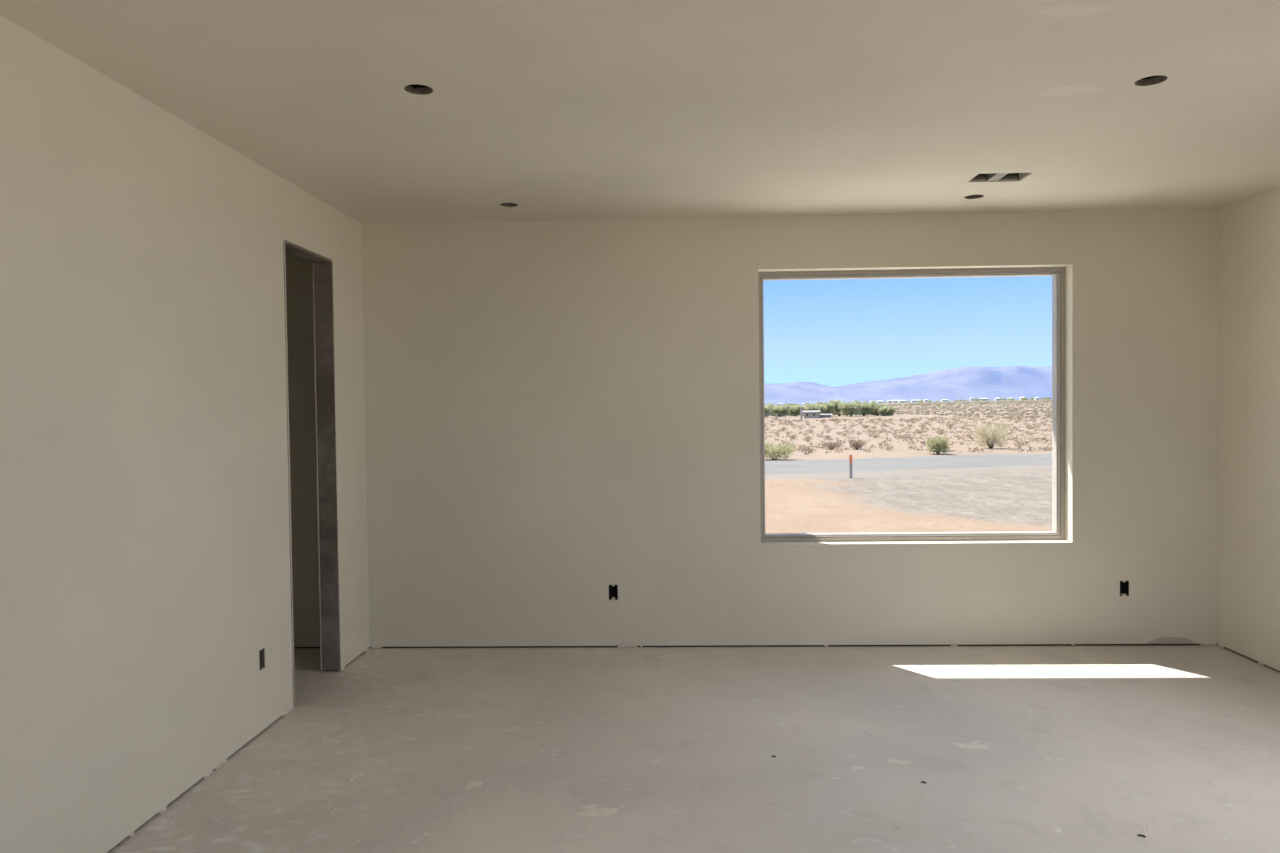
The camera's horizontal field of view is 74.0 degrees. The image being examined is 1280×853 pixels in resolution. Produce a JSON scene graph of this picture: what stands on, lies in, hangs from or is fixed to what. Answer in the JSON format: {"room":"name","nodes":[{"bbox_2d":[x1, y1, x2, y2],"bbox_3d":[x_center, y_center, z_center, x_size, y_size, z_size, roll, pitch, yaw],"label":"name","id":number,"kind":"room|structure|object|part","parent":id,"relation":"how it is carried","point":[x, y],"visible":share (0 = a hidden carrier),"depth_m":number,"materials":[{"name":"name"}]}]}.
{"room":"unfinished empty room","nodes":[
{"label":"unfinished empty room","id":0,"kind":"room"},
{"bbox_2d":[0,15,369,852],"bbox_3d":[-1.829,0.170,0.490,0.105,2.461,8.870,-1,1,3],"label":"wall","id":1,"kind":"structure","parent":0,"point":[145,538],"depth_m":2.83,"materials":[{"name":"paint"}]},
{"bbox_3d":[-1.817,1.390,0.519,0.076,0.020,8.869,-1,1,3],"label":"plate","id":2,"kind":"part","parent":1,"relation":"part of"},
{"bbox_2d":[259,648,264,669],"bbox_3d":[-1.665,1.006,3.674,0.064,0.087,0.051,-1,1,1],"label":"electrical box","id":3,"kind":"object","parent":1,"relation":"attached to","point":[261,652],"visible":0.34,"depth_m":3.70,"materials":[{"name":"grey plastic"}]},
{"bbox_2d":[283,240,340,705],"bbox_3d":[-1.665,0.215,4.218,0.115,2.167,0.565,-1,1,2],"label":"door frame","id":4,"kind":"structure","parent":1,"relation":"in","point":[322,267],"depth_m":4.48,"materials":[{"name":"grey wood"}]},
{"bbox_2d":[0,0,1279,222],"bbox_3d":[0.050,-1.088,0.406,6.900,0.013,9.167,-1,1,2],"label":"ceiling","id":5,"kind":"structure","parent":0,"point":[552,109],"depth_m":2.95,"materials":[{"name":"paint"}]},
{"bbox_2d":[404,84,432,94],"bbox_3d":[-0.744,-1.200,2.850,0.095,0.139,0.095,-1,1,2],"label":"can","id":6,"kind":"object","parent":5,"relation":"attached to","point":[414,88],"visible":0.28,"depth_m":2.89,"materials":[{"name":"metal"}]},
{"bbox_2d":[500,203,517,206],"bbox_3d":[-0.693,-1.239,4.482,0.095,0.139,0.095,-1,1,2],"label":"can","id":7,"kind":"object","parent":5,"relation":"attached to","point":[501,204],"visible":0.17,"depth_m":4.53,"materials":[{"name":"metal"}]},
{"bbox_2d":[964,195,983,198],"bbox_3d":[1.738,-1.267,4.426,0.095,0.139,0.095,-1,1,2],"label":"can","id":8,"kind":"object","parent":5,"relation":"attached to","point":[969,196],"visible":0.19,"depth_m":4.47,"materials":[{"name":"metal"}]},
{"bbox_2d":[971,173,1030,180],"bbox_3d":[1.714,-1.273,4.053,0.249,0.168,0.153,-1,1,2],"label":"boot","id":9,"kind":"object","parent":5,"relation":"attached to","point":[993,176],"visible":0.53,"depth_m":4.12,"materials":[{"name":"metal"}]},
{"bbox_3d":[1.716,-1.207,4.127,0.239,0.012,0.003,-1,1,2],"label":"damper rail","id":10,"kind":"part","parent":9,"relation":"part of","materials":[{"name":"metal"}]},
{"bbox_2d":[1135,75,1166,85],"bbox_3d":[1.712,-1.229,2.849,0.095,0.139,0.095,-1,1,2],"label":"can","id":11,"kind":"object","parent":5,"relation":"attached to","point":[1151,80],"visible":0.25,"depth_m":2.89,"materials":[{"name":"metal"}]},
{"bbox_2d":[108,645,1279,852],"bbox_3d":[0.083,1.688,0.472,6.900,0.622,9.267,-1,1,2],"label":"floor","id":12,"kind":"structure","parent":0,"point":[1068,748],"depth_m":3.38,"materials":[{"name":"concrete"}]},
{"bbox_2d":[285,208,1218,648],"bbox_3d":[0.193,0.041,4.954,6.900,2.461,0.185,-1,1,2],"label":"wall","id":13,"kind":"structure","parent":0,"point":[558,413],"depth_m":4.87,"materials":[{"name":"paint"}]},
{"bbox_2d":[609,585,617,599],"bbox_3d":[-0.153,0.955,4.931,0.051,0.087,0.064,-1,1,2],"label":"electrical box","id":14,"kind":"object","parent":13,"relation":"attached to","point":[613,589],"visible":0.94,"depth_m":4.96,"materials":[{"name":"black plastic"}]},
{"bbox_3d":[0.208,1.261,4.986,6.900,0.020,0.158,-1,1,2],"label":"plate","id":15,"kind":"part","parent":13,"relation":"part of","materials":[{"name":"beige paint"}]},
{"bbox_2d":[758,267,1064,541],"bbox_3d":[1.565,-0.121,4.953,1.760,1.569,0.085,-1,1,2],"label":"window","id":16,"kind":"structure","parent":13,"relation":"in","point":[1057,273],"depth_m":4.92,"materials":[{"name":"beige plastic"}]},
{"bbox_2d":[1120,581,1128,595],"bbox_3d":[2.745,0.916,4.847,0.051,0.087,0.064,-1,1,2],"label":"electrical box","id":17,"kind":"object","parent":13,"relation":"attached to","point":[1124,585],"visible":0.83,"depth_m":4.85,"materials":[{"name":"black plastic"}]},
{"bbox_2d":[1217,186,1279,671],"bbox_3d":[3.146,0.114,0.347,0.154,2.461,8.869,-1,1,2],"label":"wall","id":18,"kind":"structure","parent":0,"point":[1248,511],"depth_m":4.52,"materials":[{"name":"paint"}]},
{"bbox_3d":[3.163,1.334,0.375,0.128,0.020,8.869,-1,1,2],"label":"plate","id":19,"kind":"part","parent":18,"relation":"part of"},
{"label":"outside","id":20,"kind":"structure","parent":0,"visible":0},
{"bbox_2d":[764,365,1051,404],"bbox_3d":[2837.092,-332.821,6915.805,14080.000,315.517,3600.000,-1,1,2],"label":"mountains","id":21,"kind":"structure","parent":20,"point":[1014,382],"depth_m":6085.00,"materials":[{"name":"purple stone"}]},
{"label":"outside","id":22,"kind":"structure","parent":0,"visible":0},
{"bbox_2d":[765,454,1051,474],"bbox_3d":[25.959,0.859,32.495,110.000,0.108,39.913,-1,1,2],"label":"road","id":23,"kind":"structure","parent":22,"point":[952,461],"depth_m":27.17,"materials":[{"name":"grey asphalt"}]},
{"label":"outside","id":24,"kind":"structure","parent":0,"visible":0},
{"bbox_2d":[764,399,1051,532],"bbox_3d":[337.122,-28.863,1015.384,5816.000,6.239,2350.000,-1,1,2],"label":"ground","id":25,"kind":"structure","parent":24,"point":[999,498],"depth_m":19.57,"materials":[{"name":"sand"}]},
{"bbox_2d":[764,404,772,417],"bbox_3d":[17.906,-2.296,125.510,3.816,2.172,3.346,-1,1,2],"label":"tree","id":26,"kind":"object","parent":25,"relation":"on","point":[768,407],"visible":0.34,"depth_m":125.00,"materials":[{"name":"green plant"}]},
{"bbox_2d":[769,404,791,416],"bbox_3d":[21.385,-2.477,130.926,3.870,2.183,3.880,-1,1,2],"label":"tree","id":27,"kind":"object","parent":25,"relation":"on","point":[783,410],"visible":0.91,"depth_m":130.17,"materials":[{"name":"green plant"}]},
{"bbox_2d":[765,441,797,459],"bbox_3d":[4.737,0.850,29.654,1.524,0.727,1.443,0,1,22],"label":"bush","id":28,"kind":"object","parent":25,"relation":"on","point":[770,449],"visible":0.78,"depth_m":29.51,"materials":[{"name":"green plant"}]},
{"bbox_2d":[789,405,804,416],"bbox_3d":[25.072,-2.524,137.048,3.379,1.951,3.731,-1,1,2],"label":"tree","id":29,"kind":"object","parent":25,"relation":"on","point":[795,411],"visible":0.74,"depth_m":136.22,"materials":[{"name":"green plant"}]},
{"bbox_2d":[802,448,812,454],"bbox_3d":[6.462,0.975,33.038,0.521,0.301,0.555,0,2,33],"label":"scrub","id":30,"kind":"object","parent":25,"relation":"on","point":[804,451],"visible":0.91,"depth_m":32.98,"materials":[{"name":"brown plant"}]},
{"bbox_2d":[802,410,819,417],"bbox_3d":[24.065,-1.582,120.358,2.600,1.370,2.500,-1,1,2],"label":"shed","id":31,"kind":"object","parent":25,"relation":"on","point":[811,413],"visible":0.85,"depth_m":119.36,"materials":[{"name":"beige paint"}]},
{"bbox_2d":[802,403,827,413],"bbox_3d":[26.092,-2.482,126.469,3.720,2.281,3.278,-1,1,2],"label":"tree","id":32,"kind":"object","parent":25,"relation":"on","point":[813,406],"visible":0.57,"depth_m":125.77,"materials":[{"name":"green plant"}]},
{"bbox_2d":[819,414,832,417],"bbox_3d":[26.395,-1.410,121.296,2.000,0.840,1.900,-1,1,2],"label":"shed","id":33,"kind":"object","parent":25,"relation":"on","point":[820,415],"visible":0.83,"depth_m":120.59,"materials":[{"name":"paint"}]},
{"bbox_2d":[818,402,835,415],"bbox_3d":[28.295,-2.609,130.038,3.270,2.239,3.524,-1,1,2],"label":"tree","id":34,"kind":"object","parent":25,"relation":"on","point":[830,406],"visible":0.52,"depth_m":129.19,"materials":[{"name":"green plant"}]},
{"bbox_2d":[819,441,844,448],"bbox_3d":[8.239,0.818,36.570,0.978,0.439,1.018,-1,2,-27],"label":"dry bush","id":35,"kind":"object","parent":25,"relation":"on","point":[830,445],"visible":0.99,"depth_m":36.45,"materials":[{"name":"brown plant"}]},
{"bbox_2d":[829,400,850,415],"bbox_3d":[31.352,-2.898,132.997,3.777,2.744,3.661,-1,1,2],"label":"tree","id":36,"kind":"object","parent":25,"relation":"on","point":[835,402],"visible":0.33,"depth_m":132.12,"materials":[{"name":"green plant"}]},
{"bbox_2d":[838,400,862,416],"bbox_3d":[31.046,-2.696,125.096,3.771,2.628,3.683,-1,1,2],"label":"tree","id":37,"kind":"object","parent":25,"relation":"on","point":[851,409],"visible":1,"depth_m":124.64,"materials":[{"name":"green plant"}]},
{"bbox_2d":[849,454,851,477],"bbox_3d":[5.516,1.088,22.234,0.078,0.715,0.025,-1,1,2],"label":"marker post","id":38,"kind":"object","parent":25,"relation":"on","point":[850,455],"visible":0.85,"depth_m":22.22,"materials":[{"name":"grey plastic"}]},
{"bbox_2d":[849,440,866,449],"bbox_3d":[9.250,0.779,36.079,0.788,0.514,0.728,-1,1,2],"label":"dry bush","id":39,"kind":"object","parent":25,"relation":"on","point":[856,445],"visible":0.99,"depth_m":36.03,"materials":[{"name":"brown plant"}]},
{"bbox_2d":[856,401,877,415],"bbox_3d":[34.076,-2.768,129.727,4.193,2.497,4.089,-1,1,2],"label":"tree","id":40,"kind":"object","parent":25,"relation":"on","point":[867,408],"visible":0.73,"depth_m":128.84,"materials":[{"name":"green plant"}]},
{"bbox_2d":[870,403,886,415],"bbox_3d":[36.880,-2.628,132.436,3.736,2.078,4.268,-1,1,2],"label":"tree","id":41,"kind":"object","parent":25,"relation":"on","point":[878,406],"visible":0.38,"depth_m":131.77,"materials":[{"name":"green plant"}]},
{"bbox_2d":[877,406,896,415],"bbox_3d":[37.177,-2.375,127.957,2.965,1.765,2.905,-1,1,2],"label":"tree","id":42,"kind":"object","parent":25,"relation":"on","point":[885,410],"visible":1,"depth_m":127.37,"materials":[{"name":"green plant"}]},
{"bbox_2d":[764,414,1051,452],"bbox_3d":[25.494,-0.379,72.165,175.493,1.160,80.226,-1,1,2],"label":"dry grass tufts","id":43,"kind":"object","parent":25,"relation":"on","point":[905,438],"visible":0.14,"depth_m":48.92,"materials":[{"name":"brown plant"}]},
{"bbox_2d":[777,400,1051,416],"bbox_3d":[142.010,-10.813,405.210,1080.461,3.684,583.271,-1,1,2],"label":"scrub","id":44,"kind":"object","parent":25,"relation":"on","point":[1014,412],"visible":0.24,"depth_m":203.34,"materials":[{"name":"plant"}]},
{"bbox_2d":[924,436,950,453],"bbox_3d":[11.168,0.716,31.983,1.013,0.755,0.986,0,1,18],"label":"bush","id":45,"kind":"object","parent":25,"relation":"on","point":[939,444],"visible":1,"depth_m":31.79,"materials":[{"name":"green plant"}]},
{"bbox_2d":[973,421,1015,448],"bbox_3d":[14.854,0.373,35.906,1.708,1.241,1.899,-1,1,-9],"label":"bush","id":46,"kind":"object","parent":25,"relation":"on","point":[984,433],"visible":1,"depth_m":35.78,"materials":[{"name":"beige plant"}]},
{"bbox_3d":[14.885,0.451,35.902,1.051,1.085,1.340,-1,1,2],"label":"stem","id":47,"kind":"part","parent":46,"relation":"part of","materials":[{"name":"plant"}]},
{"bbox_2d":[1013,440,1028,444],"bbox_3d":[17.222,0.738,38.409,0.556,0.307,0.794,-2,2,-34],"label":"scrub","id":48,"kind":"object","parent":25,"relation":"on","point":[1025,442],"visible":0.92,"depth_m":38.42,"materials":[{"name":"brown plant"}]}
]}

